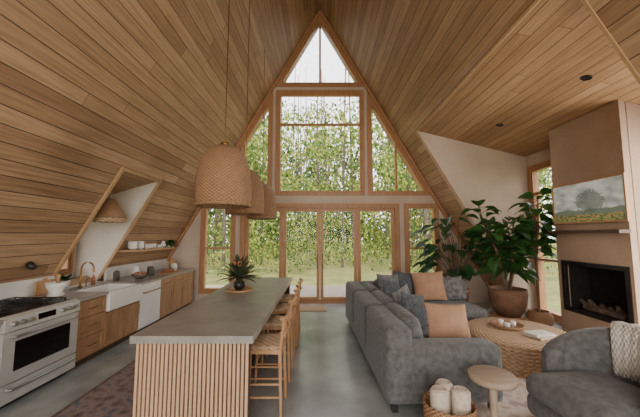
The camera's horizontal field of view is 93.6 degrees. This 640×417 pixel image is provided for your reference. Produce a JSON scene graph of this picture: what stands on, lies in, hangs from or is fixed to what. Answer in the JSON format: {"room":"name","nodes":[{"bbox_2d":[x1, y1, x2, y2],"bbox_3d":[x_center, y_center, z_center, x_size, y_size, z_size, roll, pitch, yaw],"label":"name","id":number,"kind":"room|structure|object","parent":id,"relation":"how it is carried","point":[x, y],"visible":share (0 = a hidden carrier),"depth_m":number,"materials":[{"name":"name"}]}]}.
{"room":"open-plan living kitchen","nodes":[
{"label":"open-plan living kitchen","id":0,"kind":"room"},
{"bbox_2d":[55,246,75,279],"bbox_3d":[-4.610,0.578,5.069,0.120,1.470,1.100,0,-5,0],"label":"wall","id":1,"kind":"structure","parent":0,"point":[75,246],"depth_m":5.55,"materials":[{"name":"white paint"}]},
{"bbox_2d":[58,248,74,274],"bbox_3d":[-4.595,0.568,5.070,0.150,1.170,0.960,0,-5,0],"label":"window","id":2,"kind":"structure","parent":1,"relation":"in","point":[67,268],"depth_m":5.42,"materials":[{"name":"brown wood"}]},
{"bbox_2d":[65,281,100,288],"bbox_3d":[-4.250,1.320,5.003,0.600,0.060,1.100,0,-5,0],"label":"window sill","id":3,"kind":"structure","parent":1,"relation":"attached to","point":[95,281],"depth_m":5.05,"materials":[{"name":"stone"}]},
{"bbox_2d":[55,272,77,287],"bbox_3d":[-4.111,1.156,4.842,0.346,0.232,0.418,0,-5,0],"label":"potted herb","id":4,"kind":"object","parent":3,"relation":"on","point":[62,278],"visible":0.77,"depth_m":4.82,"materials":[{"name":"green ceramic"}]},
{"bbox_2d":[0,259,168,300],"bbox_3d":[-3.975,1.616,4.941,0.050,1.140,5.730,0,-5,0],"label":"wall","id":5,"kind":"structure","parent":0,"point":[23,288],"depth_m":4.23,"materials":[{"name":"paint"}]},
{"bbox_2d":[74,182,156,280],"bbox_3d":[-3.800,0.421,5.673,1.500,1.890,0.100,0,-5,0],"label":"wall","id":6,"kind":"structure","parent":0,"point":[99,241],"depth_m":5.62,"materials":[{"name":"white paint"}]},
{"bbox_2d":[110,163,162,194],"bbox_3d":[-3.850,-0.401,5.156,1.700,0.613,1.100,0,-5,0],"label":"ceiling","id":7,"kind":"structure","parent":0,"point":[127,181],"depth_m":5.32,"materials":[{"name":"brown wood"}]},
{"bbox_2d":[92,194,126,222],"bbox_3d":[-3.600,-0.085,5.128,0.540,0.640,0.540,0,-5,0],"label":"rattan pendant lamp","id":8,"kind":"object","parent":7,"relation":"hanging from","point":[110,211],"visible":0.77,"depth_m":4.98,"materials":[{"name":"wicker"}]},
{"bbox_2d":[0,0,319,286],"bbox_3d":[-2.409,-2.077,2.997,4.818,8.150,11.600,0,-5,0],"label":"ceiling","id":9,"kind":"structure","parent":0,"point":[89,89],"depth_m":4.04,"materials":[{"name":"brown wood"}]},
{"bbox_2d":[25,261,36,269],"bbox_3d":[-3.793,0.752,3.949,0.118,0.114,0.100,0,-5,0],"label":"wall spotlight","id":10,"kind":"object","parent":9,"relation":"attached to","point":[30,265],"visible":1,"depth_m":3.92,"materials":[{"name":"black metal"}]},
{"bbox_2d":[51,167,162,278],"bbox_3d":[-3.557,0.328,5.091,1.106,1.867,1.160,0,-5,0],"label":"trim","id":11,"kind":"structure","parent":9,"relation":"attached to","point":[122,169],"depth_m":4.64,"materials":[{"name":"brown wood"}]},
{"bbox_2d":[119,247,174,251],"bbox_3d":[-3.660,0.880,6.482,0.280,0.040,1.630,0,-5,0],"label":"floating shelf","id":12,"kind":"object","parent":9,"relation":"attached to","point":[150,249],"visible":0.76,"depth_m":6.04,"materials":[{"name":"brown wood"}]},
{"bbox_2d":[128,241,165,249],"bbox_3d":[-3.620,0.767,6.359,0.180,0.160,1.274,0,-5,0],"label":"dishes","id":13,"kind":"object","parent":12,"relation":"on","point":[132,245],"visible":0.98,"depth_m":6.01,"materials":[{"name":"white ceramic"}]},
{"bbox_2d":[165,240,177,247],"bbox_3d":[-3.526,0.840,7.135,0.278,0.198,0.441,0,-5,0],"label":"potted trailing plant","id":14,"kind":"object","parent":12,"relation":"on","point":[168,243],"visible":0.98,"depth_m":7.08,"materials":[{"name":"green plant"}]},
{"bbox_2d":[193,0,251,208],"bbox_3d":[-1.170,-1.981,3.811,0.670,3.940,0.670,0,-5,0],"label":"pendant lamp","id":15,"kind":"object","parent":9,"relation":"hanging from","point":[223,176],"visible":1,"depth_m":3.41,"materials":[{"name":"wicker"}]},
{"bbox_2d":[225,0,263,215],"bbox_3d":[-1.240,-1.802,5.130,0.629,3.819,0.629,0,-5,0],"label":"pendant lamp","id":16,"kind":"object","parent":9,"relation":"hanging from","point":[257,199],"visible":0.45,"depth_m":4.84,"materials":[{"name":"wicker"}]},
{"bbox_2d":[247,50,276,219],"bbox_3d":[-1.240,-1.674,6.575,0.629,3.819,0.629,0,-5,0],"label":"pendant lamp","id":17,"kind":"object","parent":9,"relation":"hanging from","point":[270,208],"visible":0.58,"depth_m":6.26,"materials":[{"name":"wicker"}]},
{"bbox_2d":[0,303,561,416],"bbox_3d":[0.000,2.020,2.380,10.400,0.120,11.100,0,-5,0],"label":"floor","id":18,"kind":"structure","parent":0,"point":[331,375],"depth_m":3.64,"materials":[{"name":"concrete"}]},
{"bbox_2d":[0,297,79,408],"bbox_3d":[-3.495,1.570,3.399,0.869,0.956,0.940,0,-5,0],"label":"range","id":19,"kind":"object","parent":18,"relation":"on","point":[38,337],"depth_m":3.33,"materials":[{"name":"silver metal"}]},
{"bbox_2d":[51,360,134,416],"bbox_3d":[-2.130,2.061,3.581,0.900,0.012,2.800,0,-5,0],"label":"runner rug","id":20,"kind":"object","parent":18,"relation":"on","point":[113,397],"visible":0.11,"depth_m":3.15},
{"bbox_2d":[67,271,193,371],"bbox_3d":[-3.522,1.740,4.814,0.816,0.870,5.300,0,-5,0],"label":"kitchen cabinets","id":21,"kind":"object","parent":18,"relation":"on","point":[99,330],"visible":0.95,"depth_m":4.59,"materials":[{"name":"brown wood"}]},
{"bbox_2d":[34,278,54,295],"bbox_3d":[-3.920,1.102,4.279,0.020,0.220,0.300,0,-5,0],"label":"cutting board","id":22,"kind":"object","parent":21,"relation":"on","point":[39,287],"visible":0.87,"depth_m":4.22,"materials":[{"name":"brown wood"}]},
{"bbox_2d":[45,274,67,296],"bbox_3d":[-3.600,1.046,4.103,0.240,0.300,0.240,0,-5,0],"label":"mortar","id":23,"kind":"object","parent":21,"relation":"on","point":[55,288],"visible":0.98,"depth_m":4.04,"materials":[{"name":"white stone"}]},
{"bbox_2d":[91,274,95,284],"bbox_3d":[-3.820,1.197,5.064,0.060,0.170,0.060,0,-5,0],"label":"soap bottle","id":24,"kind":"object","parent":21,"relation":"on","point":[93,278],"visible":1,"depth_m":5.04,"materials":[{"name":"glass"}]},
{"bbox_2d":[0,269,194,323],"bbox_3d":[-3.533,1.283,4.840,0.825,0.040,5.370,0,-5,0],"label":"countertop","id":25,"kind":"structure","parent":21,"relation":"on","point":[69,294],"depth_m":5.26,"materials":[{"name":"grey stone"}]},
{"bbox_2d":[78,262,94,287],"bbox_3d":[-3.708,1.058,4.825,0.241,0.404,0.156,0,-5,0],"label":"kitchen faucet","id":26,"kind":"object","parent":25,"relation":"on","point":[80,280],"depth_m":4.77,"materials":[{"name":"gold metal"}]},
{"bbox_2d":[73,284,141,310],"bbox_3d":[-3.410,1.416,4.838,0.600,0.280,0.800,0,-5,0],"label":"sink","id":27,"kind":"object","parent":25,"relation":"in","point":[119,295],"visible":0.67,"depth_m":4.86,"materials":[{"name":"white ceramic"}]},
{"bbox_2d":[113,270,119,280],"bbox_3d":[-3.750,1.229,5.533,0.110,0.190,0.110,0,-5,0],"label":"ceramic jar","id":28,"kind":"object","parent":21,"relation":"on","point":[116,274],"visible":1,"depth_m":5.49,"materials":[{"name":"ceramic"}]},
{"bbox_2d":[131,266,139,273],"bbox_3d":[-3.750,1.275,6.111,0.150,0.200,0.150,0,-5,0],"label":"ceramic jar","id":29,"kind":"object","parent":21,"relation":"on","point":[135,269],"visible":0.62,"depth_m":6.06,"materials":[{"name":"white ceramic"}]},
{"bbox_2d":[131,271,148,278],"bbox_3d":[-3.450,1.279,5.759,0.300,0.130,0.300,0,-5,0],"label":"fruit bowl","id":30,"kind":"object","parent":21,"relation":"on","point":[138,275],"visible":1,"depth_m":5.68,"materials":[{"name":"ceramic"}]},
{"bbox_2d":[147,267,154,274],"bbox_3d":[-3.550,1.308,6.309,0.140,0.170,0.140,0,-5,0],"label":"ceramic jar","id":31,"kind":"object","parent":21,"relation":"on","point":[150,270],"visible":0.95,"depth_m":6.26,"materials":[{"name":"ceramic"}]},
{"bbox_2d":[158,268,180,273],"bbox_3d":[-3.350,1.377,6.694,0.300,0.100,0.420,0,-5,0],"label":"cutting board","id":32,"kind":"object","parent":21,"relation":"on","point":[166,270],"visible":1,"depth_m":6.55,"materials":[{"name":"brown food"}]},
{"bbox_2d":[169,259,175,267],"bbox_3d":[-3.600,1.352,7.309,0.150,0.260,0.150,0,-5,0],"label":"wooden canister","id":33,"kind":"object","parent":21,"relation":"on","point":[171,261],"visible":0.58,"depth_m":7.25,"materials":[{"name":"brown wood"}]},
{"bbox_2d":[171,263,176,270],"bbox_3d":[-3.450,1.379,7.106,0.140,0.170,0.140,0,-5,0],"label":"ceramic jar","id":34,"kind":"object","parent":21,"relation":"on","point":[174,265],"visible":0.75,"depth_m":7.06,"materials":[{"name":"white ceramic"}]},
{"bbox_2d":[133,280,160,333],"bbox_3d":[-3.497,1.808,5.571,0.806,0.868,0.680,0,-5,0],"label":"dishwasher","id":35,"kind":"object","parent":18,"relation":"on","point":[149,303],"visible":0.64,"depth_m":5.53,"materials":[{"name":"white metal"}]},
{"bbox_2d":[129,277,291,416],"bbox_3d":[-1.060,1.662,4.174,1.020,0.912,3.490,0,-5,0],"label":"kitchen island","id":36,"kind":"object","parent":18,"relation":"on","point":[194,361],"visible":0.84,"depth_m":2.49,"materials":[{"name":"wood"}]},
{"bbox_2d":[225,286,252,292],"bbox_3d":[-1.220,1.222,4.529,0.420,0.025,0.420,0,-5,0],"label":"wooden tray","id":37,"kind":"object","parent":36,"relation":"on","point":[230,289],"visible":0.77,"depth_m":4.46,"materials":[{"name":"brown wood"}]},
{"bbox_2d":[215,254,260,289],"bbox_3d":[-1.239,0.959,4.585,0.701,0.535,0.768,3,-6,-30],"label":"vase","id":38,"kind":"object","parent":37,"relation":"on","point":[239,267],"visible":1,"depth_m":4.49,"materials":[{"name":"black metal"}]},
{"bbox_2d":[250,307,290,416],"bbox_3d":[-0.542,1.544,3.075,0.484,0.952,0.446,0,-5,0],"label":"counter stool","id":39,"kind":"object","parent":18,"relation":"on","point":[264,343],"visible":0.66,"depth_m":2.92,"materials":[{"name":"brown wood"}]},
{"bbox_2d":[254,294,296,381],"bbox_3d":[-0.542,1.611,3.822,0.484,0.952,0.446,0,-5,0],"label":"counter stool","id":40,"kind":"object","parent":18,"relation":"on","point":[273,323],"visible":0.52,"depth_m":3.65,"materials":[{"name":"brown wood"}]},
{"bbox_2d":[266,285,300,356],"bbox_3d":[-0.542,1.678,4.569,0.484,0.952,0.446,0,-5,0],"label":"counter stool","id":41,"kind":"object","parent":18,"relation":"on","point":[280,308],"visible":0.51,"depth_m":4.41,"materials":[{"name":"brown wood"}]},
{"bbox_2d":[274,278,302,338],"bbox_3d":[-0.542,1.744,5.316,0.484,0.952,0.446,0,-5,0],"label":"counter stool","id":42,"kind":"object","parent":18,"relation":"on","point":[286,297],"visible":0.41,"depth_m":5.16,"materials":[{"name":"brown wood"}]},
{"bbox_2d":[300,305,326,311],"bbox_3d":[-0.400,2.379,7.167,1.100,0.015,0.560,0,-5,0],"label":"door mat","id":43,"kind":"object","parent":18,"relation":"on","point":[303,308],"visible":0.64,"depth_m":7.11,"materials":[{"name":"beige fabric"}]},
{"bbox_2d":[409,216,485,301],"bbox_3d":[2.862,1.250,6.486,1.814,2.149,1.312,0,-5,0],"label":"monstera","id":44,"kind":"object","parent":18,"relation":"on","point":[466,271],"visible":0.66,"depth_m":6.44,"materials":[{"name":"plant"}]},
{"bbox_2d":[423,378,476,416],"bbox_3d":[1.060,1.712,2.458,0.410,0.483,0.410,0,-5,0],"label":"basket","id":45,"kind":"object","parent":18,"relation":"on","point":[443,399],"visible":1,"depth_m":2.40,"materials":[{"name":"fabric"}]},
{"bbox_2d":[461,199,540,320],"bbox_3d":[3.565,1.045,5.803,1.438,2.430,1.125,0,-5,0],"label":"potted plant","id":46,"kind":"object","parent":18,"relation":"on","point":[509,301],"visible":0.97,"depth_m":5.72,"materials":[{"name":"green plant"}]},
{"bbox_2d":[475,377,534,416],"bbox_3d":[2.500,2.065,3.631,2.700,0.011,3.700,0,-5,0],"label":"area rug","id":47,"kind":"object","parent":18,"relation":"on","point":[514,402],"visible":0.02,"depth_m":3.06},
{"bbox_2d":[346,276,502,412],"bbox_3d":[1.757,1.685,4.593,2.363,0.917,3.280,0,-5,-2],"label":"sectional sofa","id":48,"kind":"object","parent":47,"relation":"on","point":[402,357],"visible":0.67,"depth_m":3.00,"materials":[{"name":"grey fabric"}]},
{"bbox_2d":[376,274,398,291],"bbox_3d":[1.268,1.465,5.521,0.577,0.550,0.197,3,-6,-28],"label":"throw pillow","id":49,"kind":"object","parent":48,"relation":"on","point":[394,278],"visible":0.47,"depth_m":5.49,"materials":[{"name":"grey fabric"}]},
{"bbox_2d":[383,278,399,298],"bbox_3d":[1.192,1.435,4.967,0.183,0.600,0.626,-5,-7,43],"label":"throw pillow","id":50,"kind":"object","parent":48,"relation":"on","point":[389,287],"visible":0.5,"depth_m":4.88,"materials":[{"name":"fabric"}]},
{"bbox_2d":[392,283,409,304],"bbox_3d":[1.236,1.396,4.420,0.179,0.530,0.574,-5,-7,42],"label":"throw pillow","id":51,"kind":"object","parent":48,"relation":"on","point":[396,295],"visible":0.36,"depth_m":4.31,"materials":[{"name":"grey fabric"}]},
{"bbox_2d":[393,270,414,294],"bbox_3d":[1.618,1.476,5.766,0.523,0.566,0.211,0,-5,0],"label":"throw pillow","id":52,"kind":"object","parent":48,"relation":"on","point":[403,278],"visible":0.37,"depth_m":5.74,"materials":[{"name":"fabric"}]},
{"bbox_2d":[401,292,425,329],"bbox_3d":[1.236,1.366,3.970,0.622,0.575,0.195,4,-6,-37],"label":"throw pillow","id":53,"kind":"object","parent":48,"relation":"on","point":[414,304],"visible":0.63,"depth_m":3.91,"materials":[{"name":"fabric"}]},
{"bbox_2d":[411,271,447,299],"bbox_3d":[2.062,1.469,5.686,0.618,0.550,0.220,0,-5,0],"label":"throw pillow","id":54,"kind":"object","parent":48,"relation":"on","point":[429,285],"visible":0.9,"depth_m":5.63,"materials":[{"name":"orange fabric"}]},
{"bbox_2d":[424,303,470,337],"bbox_3d":[1.550,1.367,3.642,0.581,0.433,0.210,1,-5,-8],"label":"throw pillow","id":55,"kind":"object","parent":48,"relation":"on","point":[444,321],"visible":0.88,"depth_m":3.58,"materials":[{"name":"orange fabric"}]},
{"bbox_2d":[441,276,466,300],"bbox_3d":[2.519,1.526,5.761,0.496,0.464,0.193,-1,-5,8],"label":"throw pillow","id":56,"kind":"object","parent":48,"relation":"on","point":[453,286],"visible":0.68,"depth_m":5.69,"materials":[{"name":"grey fabric"}]},
{"bbox_2d":[467,365,518,416],"bbox_3d":[1.500,1.703,2.599,0.390,0.525,0.390,0,-5,0],"label":"side table","id":57,"kind":"object","parent":47,"relation":"on","point":[495,379],"visible":1,"depth_m":2.57,"materials":[{"name":"brown wood"}]},
{"bbox_2d":[468,317,565,378],"bbox_3d":[2.800,1.924,4.266,1.380,0.419,1.380,0,-5,0],"label":"table","id":58,"kind":"object","parent":47,"relation":"on","point":[520,354],"visible":0.31,"depth_m":3.80,"materials":[{"name":"wicker"}]},
{"bbox_2d":[490,319,524,330],"bbox_3d":[2.720,1.680,4.368,0.440,0.080,0.440,0,-5,0],"label":"serving tray","id":59,"kind":"object","parent":58,"relation":"on","point":[508,325],"visible":1,"depth_m":4.34,"materials":[{"name":"wood"}]},
{"bbox_2d":[522,330,557,340],"bbox_3d":[2.900,1.662,3.968,0.346,0.045,0.249,2,-5,-21],"label":"stacked books","id":60,"kind":"object","parent":58,"relation":"on","point":[540,335],"visible":0.96,"depth_m":3.90,"materials":[{"name":"white paper"}]},
{"bbox_2d":[526,327,639,416],"bbox_3d":[2.377,1.508,2.478,1.015,0.898,1.029,1,-5,-8],"label":"armchair","id":61,"kind":"object","parent":47,"relation":"on","point":[576,379],"visible":0.98,"depth_m":2.60,"materials":[{"name":"grey fabric"}]},
{"bbox_2d":[610,321,639,383],"bbox_3d":[2.765,1.371,2.618,0.306,0.699,0.412,1,-5,-8],"label":"throw pillow","id":62,"kind":"object","parent":61,"relation":"on","point":[625,337],"visible":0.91,"depth_m":2.61,"materials":[{"name":"beige fabric"}]},
{"bbox_2d":[508,187,556,325],"bbox_3d":[4.077,0.936,5.627,0.909,2.616,0.770,-4,-6,35],"label":"fig","id":63,"kind":"object","parent":18,"relation":"on","point":[538,315],"visible":0.87,"depth_m":5.59,"materials":[{"name":"leaf"},{"name":"terracotta"}]},
{"bbox_2d":[549,100,639,331],"bbox_3d":[4.460,0.338,4.739,0.510,3.650,1.300,0,-5,0],"label":"fireplace","id":64,"kind":"object","parent":18,"relation":"on","point":[599,273],"visible":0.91,"depth_m":4.64,"materials":[{"name":"paint"}]},
{"bbox_2d":[545,229,630,233],"bbox_3d":[4.133,0.367,4.736,0.167,0.050,1.340,0,-5,0],"label":"mantel shelf","id":65,"kind":"object","parent":64,"relation":"attached to","point":[613,230],"visible":0.96,"depth_m":4.51,"materials":[{"name":"brown wood"}]},
{"bbox_2d":[551,172,631,224],"bbox_3d":[4.190,-0.104,4.738,0.050,0.670,1.300,0,-5,0],"label":"painting","id":66,"kind":"object","parent":64,"relation":"attached to","point":[606,198],"visible":1,"depth_m":4.59,"materials":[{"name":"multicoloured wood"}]},
{"bbox_2d":[168,11,489,302],"bbox_3d":[0.000,-1.565,8.171,9.280,8.050,0.140,0,-5,0],"label":"wall","id":67,"kind":"structure","parent":0,"point":[186,255],"depth_m":7.92,"materials":[{"name":"paint"}]},
{"bbox_2d":[198,208,235,293],"bbox_3d":[-2.680,1.038,7.914,0.920,2.340,0.150,0,-5,0],"label":"window","id":68,"kind":"structure","parent":67,"relation":"in","point":[204,211],"depth_m":7.86,"materials":[{"name":"brown wood"}]},
{"bbox_2d":[237,91,272,187],"bbox_3d":[-2.144,-1.831,8.170,1.728,2.999,0.150,0,-5,0],"label":"window","id":69,"kind":"structure","parent":67,"relation":"in","point":[268,105],"depth_m":8.13,"materials":[{"name":"brown wood"}]},
{"bbox_2d":[245,208,282,276],"bbox_3d":[-1.475,1.187,7.896,0.978,2.390,0.060,0,-5,0],"label":"door","id":70,"kind":"structure","parent":67,"relation":"in","point":[280,210],"depth_m":7.90,"materials":[{"name":"brown wood"}]},
{"bbox_2d":[283,208,319,299],"bbox_3d":[-0.490,1.184,7.866,0.968,2.390,0.120,0,-5,0],"label":"door","id":71,"kind":"structure","parent":67,"relation":"in","point":[285,210],"depth_m":7.89,"materials":[{"name":"brown wood"}]},
{"bbox_2d":[275,90,364,195],"bbox_3d":[0.000,-1.786,8.166,2.400,2.910,0.150,0,-5,0],"label":"window","id":72,"kind":"structure","parent":67,"relation":"in","point":[279,93],"depth_m":8.14,"materials":[{"name":"brown wood"}]},
{"bbox_2d":[239,203,400,302],"bbox_3d":[0.000,1.187,7.901,4.200,2.640,0.150,0,-5,0],"label":"door frame","id":73,"kind":"structure","parent":67,"relation":"attached to","point":[395,206],"depth_m":7.93,"materials":[{"name":"brown wood"}]},
{"bbox_2d":[275,15,364,86],"bbox_3d":[0.000,-4.426,8.402,2.527,2.190,0.150,0,-5,0],"label":"window","id":74,"kind":"structure","parent":67,"relation":"in","point":[319,21],"depth_m":8.31,"materials":[{"name":"brown wood"}]},
{"bbox_2d":[166,11,489,287],"bbox_3d":[0.000,-1.524,8.067,9.242,7.980,0.090,0,-5,0],"label":"trim","id":75,"kind":"structure","parent":67,"relation":"attached to","point":[318,13],"depth_m":8.09,"materials":[{"name":"brown wood"}]},
{"bbox_2d":[320,208,356,299],"bbox_3d":[0.490,1.184,7.866,0.968,2.390,0.120,0,-5,0],"label":"door","id":76,"kind":"structure","parent":67,"relation":"in","point":[354,210],"depth_m":7.89,"materials":[{"name":"brown wood"}]},
{"bbox_2d":[357,208,394,280],"bbox_3d":[1.475,1.187,7.896,0.978,2.390,0.060,0,-5,0],"label":"door","id":77,"kind":"structure","parent":67,"relation":"in","point":[391,210],"depth_m":7.91,"materials":[{"name":"brown wood"}]},
{"bbox_2d":[367,91,430,195],"bbox_3d":[2.144,-1.831,8.170,1.728,2.999,0.150,0,-5,0],"label":"window","id":78,"kind":"structure","parent":67,"relation":"in","point":[371,105],"depth_m":8.07,"materials":[{"name":"brown wood"}]},
{"bbox_2d":[404,203,440,272],"bbox_3d":[2.680,1.038,7.914,0.920,2.340,0.150,0,-5,0],"label":"window","id":79,"kind":"structure","parent":67,"relation":"in","point":[435,209],"depth_m":7.90,"materials":[{"name":"brown wood"}]},
{"bbox_2d":[416,131,534,311],"bbox_3d":[3.485,0.272,6.821,2.470,4.150,0.100,0,-5,0],"label":"wall","id":80,"kind":"structure","parent":0,"point":[475,172],"depth_m":6.86,"materials":[{"name":"paint"}]},
{"bbox_2d":[416,0,639,308],"bbox_3d":[3.425,0.063,4.683,2.425,4.163,4.254,0,-5,0],"label":"trim","id":81,"kind":"structure","parent":80,"relation":"attached to","point":[586,4],"depth_m":3.27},
{"bbox_2d":[320,0,639,312],"bbox_3d":[2.409,-2.077,2.997,4.818,8.150,11.600,0,-5,0],"label":"ceiling","id":82,"kind":"structure","parent":0,"point":[408,54],"depth_m":5.65,"materials":[{"name":"brown wood"}]},
{"bbox_2d":[415,0,639,156],"bbox_3d":[3.550,-1.736,4.848,2.700,0.825,4.210,0,-5,0],"label":"ceiling","id":83,"kind":"structure","parent":0,"point":[531,85],"depth_m":4.29,"materials":[{"name":"brown wood"}]},
{"bbox_2d":[496,75,592,126],"bbox_3d":[3.495,-1.671,4.878,0.125,0.074,1.906,0,-5,-3],"label":"recessed light","id":84,"kind":"object","parent":83,"relation":"in","point":[585,77],"visible":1,"depth_m":4.00,"materials":[{"name":"black metal"}]},
{"bbox_2d":[526,148,561,324],"bbox_3d":[4.790,0.391,4.659,0.140,3.530,4.210,0,-5,0],"label":"wall","id":85,"kind":"structure","parent":0,"point":[544,155],"depth_m":6.55,"materials":[{"name":"paint"}]},
{"bbox_2d":[527,160,561,322],"bbox_3d":[4.765,0.624,6.089,0.150,3.240,1.160,0,-5,0],"label":"window","id":86,"kind":"structure","parent":85,"relation":"in","point":[532,171],"depth_m":6.49,"materials":[{"name":"brown wood"}]},
{"label":"outside","id":87,"kind":"structure","parent":0,"visible":0},
{"bbox_2d":[205,285,345,296],"bbox_3d":[0.000,2.719,9.536,10.000,0.040,3.180,0,-5,0],"label":"deck","id":88,"kind":"object","parent":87,"point":[307,290],"depth_m":10.06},
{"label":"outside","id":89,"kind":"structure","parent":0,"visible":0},
{"bbox_2d":[206,243,560,313],"bbox_3d":[0.000,3.515,14.746,140.000,0.100,150.000,0,-5,0],"label":"ground","id":90,"kind":"structure","parent":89,"point":[333,274],"depth_m":17.84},
{"bbox_2d":[206,60,558,279],"bbox_3d":[0.378,-5.654,36.175,84.906,26.613,45.649,0,-5,0],"label":"forest trees","id":91,"kind":"object","parent":90,"relation":"on","point":[373,236],"visible":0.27,"depth_m":22.55,"materials":[{"name":"green plant"}]}
]}

